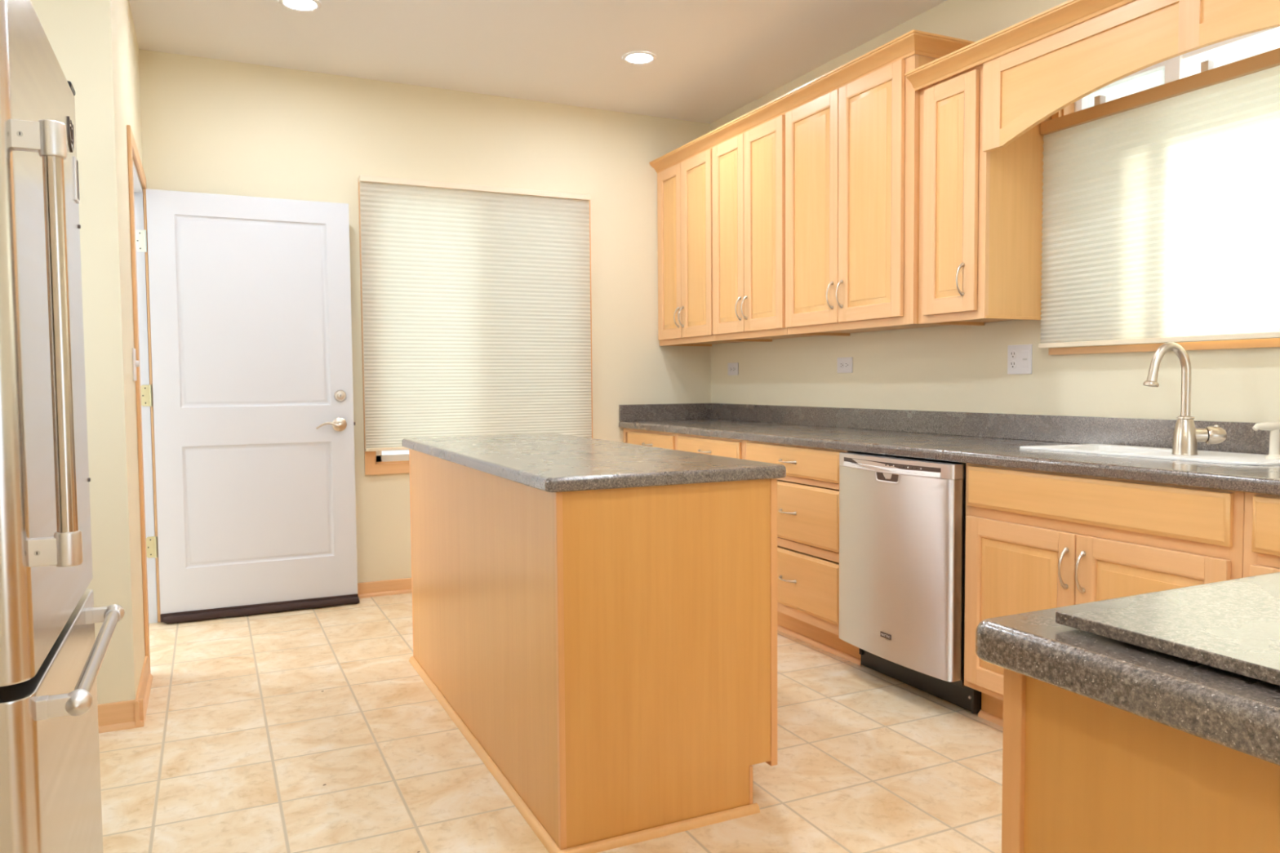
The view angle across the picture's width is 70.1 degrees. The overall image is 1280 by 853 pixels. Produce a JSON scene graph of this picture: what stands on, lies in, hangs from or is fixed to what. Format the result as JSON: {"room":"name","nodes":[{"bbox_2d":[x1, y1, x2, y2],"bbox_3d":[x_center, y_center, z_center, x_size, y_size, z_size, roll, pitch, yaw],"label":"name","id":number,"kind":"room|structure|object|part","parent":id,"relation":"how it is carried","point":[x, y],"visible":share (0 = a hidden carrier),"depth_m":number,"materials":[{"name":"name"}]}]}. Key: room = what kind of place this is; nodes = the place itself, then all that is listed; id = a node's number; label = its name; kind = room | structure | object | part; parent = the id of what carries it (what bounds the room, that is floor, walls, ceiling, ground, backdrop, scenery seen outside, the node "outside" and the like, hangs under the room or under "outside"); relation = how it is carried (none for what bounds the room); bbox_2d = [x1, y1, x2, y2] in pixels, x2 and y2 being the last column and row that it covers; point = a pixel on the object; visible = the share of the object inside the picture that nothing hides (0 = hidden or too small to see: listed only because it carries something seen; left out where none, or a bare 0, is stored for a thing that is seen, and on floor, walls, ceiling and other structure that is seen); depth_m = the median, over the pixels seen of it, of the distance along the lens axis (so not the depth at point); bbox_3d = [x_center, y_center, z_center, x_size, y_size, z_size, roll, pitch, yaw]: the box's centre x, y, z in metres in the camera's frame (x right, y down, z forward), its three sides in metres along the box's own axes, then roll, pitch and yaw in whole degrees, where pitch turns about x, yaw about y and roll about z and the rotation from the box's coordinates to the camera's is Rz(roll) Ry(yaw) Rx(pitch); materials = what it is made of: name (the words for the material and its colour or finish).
{"room":"kitchen","nodes":[
{"label":"kitchen","id":0,"kind":"room"},
{"bbox_2d":[30,0,62,71],"bbox_3d":[-2.201,-0.357,2.883,0.710,2.773,0.140,-2,3,-25],"label":"wall","id":1,"kind":"structure","parent":0,"point":[48,11],"depth_m":2.92,"materials":[{"name":"beige paint"}]},
{"bbox_2d":[60,0,157,704],"bbox_3d":[-2.126,-0.398,3.715,0.140,2.773,1.581,-2,3,-25],"label":"wall","id":2,"kind":"structure","parent":0,"point":[100,58],"depth_m":3.03,"materials":[{"name":"beige paint"}]},
{"bbox_2d":[97,698,144,733],"bbox_3d":[-2.081,0.984,2.910,0.874,0.090,0.024,-2,3,-25],"label":"baseboard","id":3,"kind":"structure","parent":2,"relation":"attached to","point":[116,716],"depth_m":3.06,"materials":[{"name":"brown wood"}]},
{"bbox_2d":[132,347,139,380],"bbox_3d":[-1.917,-0.236,3.472,0.018,0.123,0.110,-2,3,-25],"label":"wall switch","id":4,"kind":"object","parent":2,"relation":"attached to","point":[135,363],"visible":1,"depth_m":3.44,"materials":[{"name":"white plastic"}]},
{"bbox_3d":[-1.923,-0.236,3.469,0.005,0.123,0.110,-2,3,-25],"label":"plate","id":5,"kind":"part","parent":4,"relation":"part of","materials":[{"name":"white plastic"}]},
{"bbox_3d":[-1.923,-0.240,3.491,0.013,0.026,0.026,-2,3,-25],"label":"dimmer knob","id":6,"kind":"part","parent":4,"relation":"part of","materials":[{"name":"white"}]},
{"bbox_2d":[126,124,160,673],"bbox_3d":[-2.164,-0.101,3.995,0.014,2.152,1.005,-2,3,-25],"label":"doorway","id":7,"kind":"structure","parent":2,"relation":"in","point":[132,151],"depth_m":3.58,"materials":[{"name":"brown wood"}]},
{"bbox_2d":[134,656,152,728],"bbox_3d":[-1.815,0.961,3.340,0.024,0.090,0.574,-2,3,-25],"label":"baseboard","id":8,"kind":"structure","parent":2,"relation":"attached to","point":[146,678],"depth_m":3.30,"materials":[{"name":"brown wood"}]},
{"bbox_2d":[133,160,157,623],"bbox_3d":[-2.234,-0.068,3.965,0.140,2.090,0.917,-2,3,-25],"label":"door frame","id":9,"kind":"structure","parent":2,"relation":"attached to","point":[138,190],"depth_m":4.38,"materials":[{"name":"white paint"}]},
{"bbox_2d":[135,188,359,623],"bbox_3d":[-1.927,-0.095,4.539,0.984,2.081,0.103,-2,3,-25],"label":"door","id":10,"kind":"structure","parent":2,"relation":"in","point":[250,297],"depth_m":4.54,"materials":[{"name":"white paint"}]},
{"bbox_3d":[-1.583,-0.008,4.680,0.155,0.072,0.055,-2,3,-25],"label":"lever handle","id":11,"kind":"part","parent":10,"relation":"part of","materials":[{"name":"silver metal"}]},
{"bbox_2d":[138,48,711,582],"bbox_3d":[-1.006,-0.480,5.197,3.437,2.773,0.140,-2,3,-25],"label":"wall","id":12,"kind":"structure","parent":0,"point":[209,126],"depth_m":4.99,"materials":[{"name":"beige paint"}]},
{"bbox_2d":[357,577,412,598],"bbox_3d":[-0.814,0.864,5.258,1.580,0.078,0.024,-2,3,-25],"label":"baseboard","id":13,"kind":"structure","parent":12,"relation":"attached to","point":[391,587],"depth_m":4.98,"materials":[{"name":"brown wood"}]},
{"bbox_2d":[358,182,592,475],"bbox_3d":[-0.909,-0.549,5.202,1.326,1.582,0.104,-2,3,-25],"label":"window","id":14,"kind":"structure","parent":12,"relation":"in","point":[380,457],"depth_m":4.97,"materials":[{"name":"brown wood"}]},
{"bbox_2d":[358,174,591,451],"bbox_3d":[-0.885,-0.614,5.126,1.310,1.460,0.046,-2,3,-25],"label":"cellular shade","id":15,"kind":"object","parent":14,"relation":"attached to","point":[476,299],"visible":0.94,"depth_m":5.09,"materials":[{"name":"beige fabric"}]},
{"bbox_3d":[-0.880,0.106,5.163,1.310,0.018,0.032,-2,3,-25],"label":"rail","id":16,"kind":"part","parent":15,"relation":"part of","materials":[{"name":"beige plastic"}]},
{"bbox_2d":[618,403,710,421],"bbox_3d":[0.167,-0.091,5.681,0.645,0.100,0.020,-2,3,-25],"label":"backsplash","id":17,"kind":"structure","parent":12,"relation":"attached to","point":[638,412],"depth_m":5.66,"materials":[{"name":"grey stone"}]},
{"bbox_2d":[128,0,946,123],"bbox_3d":[0.381,-1.732,1.194,4.287,0.100,8.451,-2,3,-25],"label":"ceiling","id":18,"kind":"structure","parent":0,"point":[715,58],"depth_m":4.32,"materials":[{"name":"white paint"}]},
{"bbox_2d":[278,0,321,11],"bbox_3d":[-1.443,-1.796,3.870,0.172,0.007,0.172,-2,3,-25],"label":"recessed light","id":19,"kind":"object","parent":18,"relation":"in","point":[296,5],"visible":1,"depth_m":3.88,"materials":[{"name":"white paint"}]},
{"bbox_2d":[622,51,656,64],"bbox_3d":[-0.003,-1.841,4.557,0.172,0.007,0.172,-2,3,-25],"label":"recessed light","id":20,"kind":"object","parent":18,"relation":"in","point":[633,57],"visible":1,"depth_m":4.55,"materials":[{"name":"white paint"}]},
{"bbox_2d":[98,592,1003,852],"bbox_3d":[0.403,1.137,1.335,4.287,0.100,8.451,-2,3,-25],"label":"floor","id":21,"kind":"structure","parent":0,"point":[315,730],"depth_m":2.78,"materials":[{"name":"tile"}]},
{"bbox_2d":[0,0,124,852],"bbox_3d":[-1.214,0.242,1.317,0.781,1.715,0.694,-2,3,-25],"label":"refrigerator","id":22,"kind":"object","parent":21,"relation":"on","point":[51,659],"visible":1,"depth_m":1.18,"materials":[{"name":"silver metal"}]},
{"bbox_3d":[-0.947,-0.150,1.426,0.062,0.923,0.694,-2,3,-25],"label":"door","id":23,"kind":"part","parent":22,"relation":"part of","materials":[{"name":"silver metal"}]},
{"bbox_3d":[-0.940,0.675,1.467,0.062,0.692,0.694,-2,3,-25],"label":"freezer drawer","id":24,"kind":"part","parent":22,"relation":"part of","materials":[{"name":"silver metal"}]},
{"bbox_2d":[402,433,786,852],"bbox_3d":[-0.290,0.539,3.127,0.683,0.928,1.805,-2,3,-25],"label":"kitchen island","id":25,"kind":"object","parent":21,"relation":"on","point":[596,620],"visible":1,"depth_m":2.37,"materials":[{"name":"brown wood"}]},
{"bbox_3d":[-0.566,0.566,2.990,0.012,0.894,1.732,-2,3,-25],"label":"panel","id":26,"kind":"part","parent":25,"relation":"part of","materials":[{"name":"brown wood"}]},
{"bbox_3d":[-0.320,0.996,3.117,0.578,0.019,1.775,-2,3,-25],"label":"shoe moulding","id":27,"kind":"part","parent":25,"relation":"part of","materials":[{"name":"brown wood"}]},
{"bbox_3d":[0.077,0.593,2.336,0.602,0.894,0.015,-2,3,-25],"label":"panel","id":28,"kind":"part","parent":25,"relation":"part of","materials":[{"name":"brown wood"}]},
{"bbox_3d":[-0.015,0.494,3.249,0.020,0.784,1.756,-2,3,-25],"label":"frame","id":29,"kind":"part","parent":25,"relation":"part of","materials":[{"name":"brown wood"}]},
{"bbox_2d":[622,427,677,449],"bbox_3d":[0.307,0.450,5.391,0.671,0.875,0.708,-2,3,-25],"label":"base cabinet","id":30,"kind":"object","parent":21,"relation":"on","point":[632,436],"visible":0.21,"depth_m":5.18,"materials":[{"name":"brown wood"}]},
{"bbox_2d":[618,403,1279,495],"bbox_3d":[1.098,0.018,3.719,0.647,0.138,4.370,-2,3,-25],"label":"countertop","id":31,"kind":"structure","parent":30,"relation":"on","point":[992,439],"depth_m":3.45,"materials":[{"name":"grey stone"}]},
{"bbox_2d":[1019,444,1279,465],"bbox_3d":[1.621,0.139,2.863,0.330,0.120,0.770,-2,3,-25],"label":"sink","id":32,"kind":"object","parent":31,"relation":"in","point":[1232,458],"visible":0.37,"depth_m":2.80,"materials":[{"name":"white ceramic"}]},
{"bbox_2d":[1252,421,1279,459],"bbox_3d":[1.774,0.039,2.581,0.085,0.106,0.044,0,3,12],"label":"soap dispenser","id":33,"kind":"object","parent":32,"relation":"on","point":[1273,427],"visible":1,"depth_m":2.57,"materials":[{"name":"beige plastic"}]},
{"bbox_3d":[1.794,0.046,2.577,0.044,0.091,0.044,-2,3,-25],"label":"stem","id":34,"kind":"part","parent":33,"relation":"part of","materials":[{"name":"beige plastic"}]},
{"bbox_2d":[1142,342,1226,455],"bbox_3d":[1.635,-0.085,2.745,0.238,0.338,0.070,0,3,5],"label":"faucet","id":35,"kind":"object","parent":31,"relation":"on","point":[1186,437],"visible":1,"depth_m":2.73,"materials":[{"name":"silver metal"}]},
{"bbox_3d":[1.585,-0.140,2.741,0.142,0.226,0.042,-1,3,-3],"label":"spout","id":36,"kind":"part","parent":35,"relation":"part of","materials":[{"name":"silver metal"}]},
{"bbox_3d":[1.727,0.024,2.734,0.053,0.058,0.053,0,3,11],"label":"handle","id":37,"kind":"part","parent":35,"relation":"part of","materials":[{"name":"silver metal"}]},
{"bbox_2d":[677,433,745,459],"bbox_3d":[0.607,0.479,4.759,0.671,0.875,0.688,-2,3,-25],"label":"base cabinet","id":38,"kind":"object","parent":21,"relation":"on","point":[726,447],"visible":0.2,"depth_m":4.55,"materials":[{"name":"brown wood"}]},
{"bbox_3d":[0.315,0.127,4.607,0.033,0.016,0.124,-2,3,-25],"label":"handle","id":39,"kind":"part","parent":38,"relation":"part of","materials":[{"name":"silver metal"}]},
{"bbox_2d":[745,440,862,665],"bbox_3d":[0.918,0.508,4.103,0.671,0.875,0.764,-2,3,-25],"label":"base cabinet","id":40,"kind":"object","parent":21,"relation":"on","point":[808,495],"visible":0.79,"depth_m":3.86,"materials":[{"name":"brown wood"}]},
{"bbox_3d":[0.632,0.667,3.973,0.033,0.016,0.124,-2,3,-25],"label":"handle","id":41,"kind":"part","parent":40,"relation":"part of","materials":[{"name":"silver metal"}]},
{"bbox_3d":[0.630,0.372,3.958,0.033,0.016,0.124,-2,3,-25],"label":"handle","id":42,"kind":"part","parent":40,"relation":"part of","materials":[{"name":"silver metal"}]},
{"bbox_3d":[0.628,0.152,3.947,0.033,0.016,0.124,-2,3,-25],"label":"handle","id":43,"kind":"part","parent":40,"relation":"part of","materials":[{"name":"silver metal"}]},
{"bbox_3d":[0.652,0.152,3.959,0.020,0.128,0.704,-2,3,-25],"label":"drawer","id":44,"kind":"part","parent":40,"relation":"part of","materials":[{"name":"brown wood"}]},
{"bbox_3d":[0.656,0.667,3.984,0.020,0.245,0.704,-2,3,-25],"label":"drawer","id":45,"kind":"part","parent":40,"relation":"part of","materials":[{"name":"brown wood"}]},
{"bbox_3d":[0.654,0.371,3.970,0.020,0.249,0.704,-2,3,-25],"label":"drawer","id":46,"kind":"part","parent":40,"relation":"part of","materials":[{"name":"brown wood"}]},
{"bbox_2d":[839,452,981,713],"bbox_3d":[1.183,0.541,3.462,0.651,0.869,0.613,-2,3,-25],"label":"dishwasher","id":47,"kind":"object","parent":21,"relation":"on","point":[902,520],"visible":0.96,"depth_m":3.24,"materials":[{"name":"silver metal"}]},
{"bbox_3d":[0.926,0.140,3.321,0.079,0.050,0.609,-2,3,-25],"label":"control panel","id":48,"kind":"part","parent":47,"relation":"part of","materials":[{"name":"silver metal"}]},
{"bbox_3d":[1.024,0.918,3.404,0.032,0.112,0.613,-2,3,-25],"label":"toe panel","id":49,"kind":"part","parent":47,"relation":"part of","materials":[{"name":"black plastic"}]},
{"bbox_2d":[964,463,1244,727],"bbox_3d":[1.544,0.569,2.786,0.671,0.875,0.908,-2,3,-25],"label":"base cabinet","id":50,"kind":"object","parent":21,"relation":"on","point":[1036,540],"visible":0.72,"depth_m":2.66,"materials":[{"name":"brown wood"}]},
{"bbox_3d":[1.183,0.583,2.861,0.014,0.440,0.308,-2,3,-25],"label":"raised panel","id":51,"kind":"part","parent":50,"relation":"part of","materials":[{"name":"brown wood"}]},
{"bbox_3d":[1.185,0.583,2.862,0.020,0.556,0.424,-2,3,-25],"label":"door","id":52,"kind":"part","parent":50,"relation":"part of","materials":[{"name":"brown wood"}]},
{"bbox_3d":[1.239,0.418,2.675,0.033,0.124,0.016,-2,3,-25],"label":"handle","id":53,"kind":"part","parent":50,"relation":"part of","materials":[{"name":"silver metal"}]},
{"bbox_3d":[1.264,0.420,2.623,0.033,0.124,0.016,-2,3,-25],"label":"handle","id":54,"kind":"part","parent":50,"relation":"part of","materials":[{"name":"silver metal"}]},
{"bbox_3d":[1.276,0.214,2.645,0.020,0.133,0.863,-2,3,-25],"label":"false drawer","id":55,"kind":"part","parent":50,"relation":"part of","materials":[{"name":"brown wood"}]},
{"bbox_3d":[1.369,0.601,2.470,0.014,0.440,0.318,-2,3,-25],"label":"raised panel","id":56,"kind":"part","parent":50,"relation":"part of","materials":[{"name":"brown wood"}]},
{"bbox_3d":[1.371,0.601,2.471,0.020,0.556,0.434,-2,3,-25],"label":"door","id":57,"kind":"part","parent":50,"relation":"part of","materials":[{"name":"brown wood"}]},
{"bbox_2d":[975,572,1279,852],"bbox_3d":[1.008,0.676,0.289,0.660,0.914,1.761,-2,3,-25],"label":"kitchen island","id":58,"kind":"object","parent":21,"relation":"on","point":[1109,745],"depth_m":0.80,"materials":[{"name":"brown wood"}]},
{"bbox_2d":[975,572,1279,765],"bbox_3d":[1.005,0.240,0.267,0.660,0.040,1.761,-2,3,-25],"label":"countertop","id":59,"kind":"structure","parent":58,"relation":"on","point":[1241,713],"depth_m":0.76,"materials":[{"name":"grey stone"}]},
{"bbox_3d":[0.750,0.705,0.167,0.014,0.874,1.680,-2,3,-25],"label":"panel","id":60,"kind":"part","parent":58,"relation":"part of","materials":[{"name":"brown wood"}]},
{"bbox_2d":[1055,574,1279,685],"bbox_3d":[0.905,0.202,0.475,0.569,0.017,1.165,-2,3,-25],"label":"countertop slab","id":61,"kind":"structure","parent":58,"relation":"on","point":[1233,627],"depth_m":0.83,"materials":[{"name":"grey stone"}]},
{"bbox_2d":[1242,492,1279,577],"bbox_3d":[1.879,0.601,2.080,0.671,0.875,0.654,-2,3,-25],"label":"base cabinet","id":62,"kind":"object","parent":21,"relation":"on","point":[1261,541],"visible":0.19,"depth_m":2.19,"materials":[{"name":"brown wood"}]},
{"bbox_3d":[1.550,0.618,2.093,0.020,0.556,0.297,-2,3,-25],"label":"door","id":63,"kind":"part","parent":62,"relation":"part of","materials":[{"name":"brown wood"}]},
{"bbox_3d":[1.613,0.248,1.936,0.020,0.136,0.602,-2,3,-25],"label":"drawer","id":64,"kind":"part","parent":62,"relation":"part of","materials":[{"name":"brown wood"}]},
{"bbox_2d":[710,0,1279,422],"bbox_3d":[2.295,-0.353,2.088,0.140,2.773,8.311,-2,3,-25],"label":"wall","id":65,"kind":"structure","parent":0,"point":[956,368],"depth_m":3.80,"materials":[{"name":"beige paint"}]},
{"bbox_2d":[657,148,762,346],"bbox_3d":[0.404,-1.015,5.383,0.419,1.050,0.684,-2,3,-25],"label":"upper cabinet","id":66,"kind":"object","parent":65,"relation":"attached to","point":[685,188],"visible":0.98,"depth_m":5.28,"materials":[{"name":"brown wood"}]},
{"bbox_3d":[0.181,-1.033,5.463,0.020,1.016,0.301,-2,3,-25],"label":"door","id":67,"kind":"part","parent":66,"relation":"part of","materials":[{"name":"brown wood"}]},
{"bbox_3d":[0.180,-1.033,5.463,0.014,0.900,0.185,-2,3,-25],"label":"raised panel","id":68,"kind":"part","parent":66,"relation":"part of","materials":[{"name":"brown wood"}]},
{"bbox_3d":[0.213,-0.642,5.359,0.033,0.124,0.016,-2,3,-25],"label":"handle","id":69,"kind":"part","parent":66,"relation":"part of","materials":[{"name":"silver metal"}]},
{"bbox_3d":[0.237,-0.639,5.309,0.033,0.124,0.016,-2,3,-25],"label":"handle","id":70,"kind":"part","parent":66,"relation":"part of","materials":[{"name":"silver metal"}]},
{"bbox_3d":[0.273,-1.011,5.321,0.020,1.050,0.684,-2,3,-25],"label":"frame","id":71,"kind":"part","parent":66,"relation":"part of","materials":[{"name":"brown wood"}]},
{"bbox_3d":[0.321,-1.020,5.165,0.014,0.900,0.233,-2,3,-25],"label":"raised panel","id":72,"kind":"part","parent":66,"relation":"part of","materials":[{"name":"brown wood"}]},
{"bbox_3d":[0.323,-1.020,5.166,0.020,1.016,0.349,-2,3,-25],"label":"door","id":73,"kind":"part","parent":66,"relation":"part of","materials":[{"name":"brown wood"}]},
{"bbox_2d":[728,362,738,375],"bbox_3d":[0.567,-0.350,5.564,0.008,0.076,0.118,-2,3,-25],"label":"wall outlet","id":74,"kind":"object","parent":65,"relation":"attached to","point":[733,368],"visible":1,"depth_m":5.55,"materials":[{"name":"white plastic"}]},
{"bbox_2d":[711,115,847,342],"bbox_3d":[0.700,-0.987,4.761,0.419,1.050,0.692,-2,3,-25],"label":"upper cabinet","id":75,"kind":"object","parent":65,"relation":"attached to","point":[748,168],"visible":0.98,"depth_m":4.66,"materials":[{"name":"brown wood"}]},
{"bbox_3d":[0.471,-1.005,4.849,0.014,0.900,0.204,-2,3,-25],"label":"raised panel","id":76,"kind":"part","parent":75,"relation":"part of","materials":[{"name":"brown wood"}]},
{"bbox_3d":[0.473,-1.005,4.850,0.020,1.016,0.320,-2,3,-25],"label":"door","id":77,"kind":"part","parent":75,"relation":"part of","materials":[{"name":"brown wood"}]},
{"bbox_3d":[0.508,-0.614,4.739,0.033,0.124,0.016,-2,3,-25],"label":"handle","id":78,"kind":"part","parent":75,"relation":"part of","materials":[{"name":"silver metal"}]},
{"bbox_3d":[0.533,-0.611,4.686,0.033,0.124,0.016,-2,3,-25],"label":"handle","id":79,"kind":"part","parent":75,"relation":"part of","materials":[{"name":"silver metal"}]},
{"bbox_3d":[0.568,-0.983,4.699,0.020,1.050,0.692,-2,3,-25],"label":"frame","id":80,"kind":"part","parent":75,"relation":"part of","materials":[{"name":"brown wood"}]},
{"bbox_3d":[0.616,-0.991,4.544,0.014,0.900,0.232,-2,3,-25],"label":"raised panel","id":81,"kind":"part","parent":75,"relation":"part of","materials":[{"name":"brown wood"}]},
{"bbox_3d":[0.618,-0.991,4.545,0.020,1.016,0.348,-2,3,-25],"label":"door","id":82,"kind":"part","parent":75,"relation":"part of","materials":[{"name":"brown wood"}]},
{"bbox_2d":[836,356,853,373],"bbox_3d":[1.030,-0.309,4.589,0.008,0.078,0.120,-2,3,-25],"label":"wall outlet","id":83,"kind":"object","parent":65,"relation":"attached to","point":[845,365],"visible":1,"depth_m":4.58,"materials":[{"name":"white plastic"}]},
{"bbox_2d":[840,361,844,368],"bbox_3d":[1.019,-0.310,4.606,0.002,0.033,0.033,-2,3,-25],"label":"receptacle","id":84,"kind":"object","parent":83,"relation":"attached to","point":[842,363],"depth_m":4.60,"materials":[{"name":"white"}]},
{"bbox_2d":[844,361,848,368],"bbox_3d":[1.036,-0.308,4.570,0.002,0.033,0.033,-2,3,-25],"label":"receptacle","id":85,"kind":"object","parent":83,"relation":"attached to","point":[846,363],"depth_m":4.57,"materials":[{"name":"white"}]},
{"bbox_2d":[785,54,969,335],"bbox_3d":[1.035,-0.955,4.055,0.419,1.050,0.870,-2,3,-25],"label":"upper cabinet","id":86,"kind":"object","parent":65,"relation":"attached to","point":[852,150],"visible":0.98,"depth_m":3.90,"materials":[{"name":"brown wood"}]},
{"bbox_2d":[648,29,974,173],"bbox_3d":[0.745,-1.540,4.622,0.426,0.066,2.310,-2,3,-25],"label":"crown molding","id":87,"kind":"structure","parent":86,"relation":"attached to","point":[914,42],"depth_m":4.04,"materials":[{"name":"brown wood"}]},
{"bbox_3d":[0.789,-0.975,4.185,0.020,1.016,0.402,-2,3,-25],"label":"door","id":88,"kind":"part","parent":86,"relation":"part of","materials":[{"name":"brown wood"}]},
{"bbox_3d":[0.787,-0.975,4.184,0.014,0.900,0.286,-2,3,-25],"label":"raised panel","id":89,"kind":"part","parent":86,"relation":"part of","materials":[{"name":"brown wood"}]},
{"bbox_3d":[0.839,-0.582,4.042,0.033,0.124,0.016,-2,3,-25],"label":"handle","id":90,"kind":"part","parent":86,"relation":"part of","materials":[{"name":"silver metal"}]},
{"bbox_3d":[0.868,-0.579,3.981,0.033,0.124,0.016,-2,3,-25],"label":"handle","id":91,"kind":"part","parent":86,"relation":"part of","materials":[{"name":"silver metal"}]},
{"bbox_3d":[0.961,-0.958,3.818,0.014,0.900,0.285,-2,3,-25],"label":"raised panel","id":92,"kind":"part","parent":86,"relation":"part of","materials":[{"name":"brown wood"}]},
{"bbox_3d":[0.963,-0.958,3.819,0.020,1.016,0.401,-2,3,-25],"label":"door","id":93,"kind":"part","parent":86,"relation":"part of","materials":[{"name":"brown wood"}]},
{"bbox_2d":[918,63,1052,325],"bbox_3d":[1.308,-0.867,3.513,0.394,0.925,0.349,-2,3,-25],"label":"upper cabinet","id":94,"kind":"object","parent":65,"relation":"attached to","point":[980,215],"visible":0.9,"depth_m":3.39,"materials":[{"name":"brown wood"}]},
{"bbox_3d":[1.169,-0.866,3.443,0.014,0.755,0.150,-2,3,-25],"label":"raised panel","id":95,"kind":"part","parent":94,"relation":"part of","materials":[{"name":"brown wood"}]},
{"bbox_3d":[1.171,-0.866,3.444,0.020,0.871,0.266,-2,3,-25],"label":"door","id":96,"kind":"part","parent":94,"relation":"part of","materials":[{"name":"brown wood"}]},
{"bbox_3d":[1.187,-0.864,3.458,0.020,0.925,0.344,-2,3,-25],"label":"frame","id":97,"kind":"part","parent":94,"relation":"part of","materials":[{"name":"brown wood"}]},
{"bbox_3d":[1.183,-0.546,3.377,0.033,0.124,0.016,-2,3,-25],"label":"handle","id":98,"kind":"part","parent":94,"relation":"part of","materials":[{"name":"silver metal"}]},
{"bbox_2d":[982,0,1279,151],"bbox_3d":[1.672,-1.125,2.643,0.254,0.330,1.520,-2,3,-25],"label":"window valance","id":99,"kind":"object","parent":94,"relation":"attached to","point":[1024,86],"visible":1,"depth_m":2.85,"materials":[{"name":"brown wood"}]},
{"bbox_2d":[710,403,1270,454],"bbox_3d":[1.385,-0.010,3.843,0.020,0.100,4.350,-2,3,-25],"label":"backsplash","id":100,"kind":"structure","parent":65,"relation":"attached to","point":[1241,437],"depth_m":3.64,"materials":[{"name":"grey stone"}]},
{"bbox_2d":[1007,344,1032,374],"bbox_3d":[1.499,-0.265,3.602,0.008,0.116,0.118,-2,3,-25],"label":"wall outlet","id":101,"kind":"object","parent":65,"relation":"attached to","point":[1019,356],"visible":1,"depth_m":3.60,"materials":[{"name":"white plastic"}]},
{"bbox_2d":[1009,360,1016,368],"bbox_3d":[1.484,-0.246,3.629,0.002,0.033,0.033,-2,3,-25],"label":"receptacle","id":102,"kind":"object","parent":101,"relation":"attached to","point":[1012,363],"depth_m":3.63,"materials":[{"name":"white plastic"}]},
{"bbox_2d":[1009,350,1016,358],"bbox_3d":[1.484,-0.286,3.627,0.002,0.033,0.033,-2,3,-25],"label":"receptacle","id":103,"kind":"object","parent":101,"relation":"attached to","point":[1012,353],"depth_m":3.63,"materials":[{"name":"white plastic"}]},
{"bbox_2d":[905,0,1134,91],"bbox_3d":[1.456,-1.307,2.723,0.056,0.061,1.864,-2,3,-25],"label":"crown molding","id":104,"kind":"structure","parent":65,"relation":"attached to","point":[1068,14],"depth_m":3.11,"materials":[{"name":"brown wood"}]},
{"bbox_2d":[1048,26,1279,355],"bbox_3d":[1.935,-0.789,2.769,0.133,1.097,1.535,-2,3,-25],"label":"window","id":105,"kind":"structure","parent":65,"relation":"in","point":[1179,67],"depth_m":3.05,"materials":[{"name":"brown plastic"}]},
{"bbox_2d":[1038,47,1279,348],"bbox_3d":[1.837,-0.700,2.740,0.046,0.872,1.518,-2,3,-25],"label":"cellular shade","id":106,"kind":"object","parent":105,"relation":"attached to","point":[1161,206],"visible":1,"depth_m":2.97,"materials":[{"name":"white fabric"}]},
{"bbox_3d":[1.842,-0.273,2.761,0.032,0.018,1.518,-2,3,-25],"label":"rail","id":107,"kind":"part","parent":106,"relation":"part of","materials":[{"name":"beige plastic"}]},
{"bbox_3d":[0.486,1.409,1.403,26.000,0.050,26.000,-2,3,-25],"label":"ground","id":108,"kind":"structure","parent":0,"visible":0},
{"bbox_2d":[1092,31,1279,106],"bbox_3d":[2.269,-0.506,3.902,1.333,3.500,0.100,-2,3,-25],"label":"wall","id":109,"kind":"structure","parent":108,"relation":"on","point":[1270,42],"depth_m":3.86,"materials":[{"name":"white paint"}]}
]}

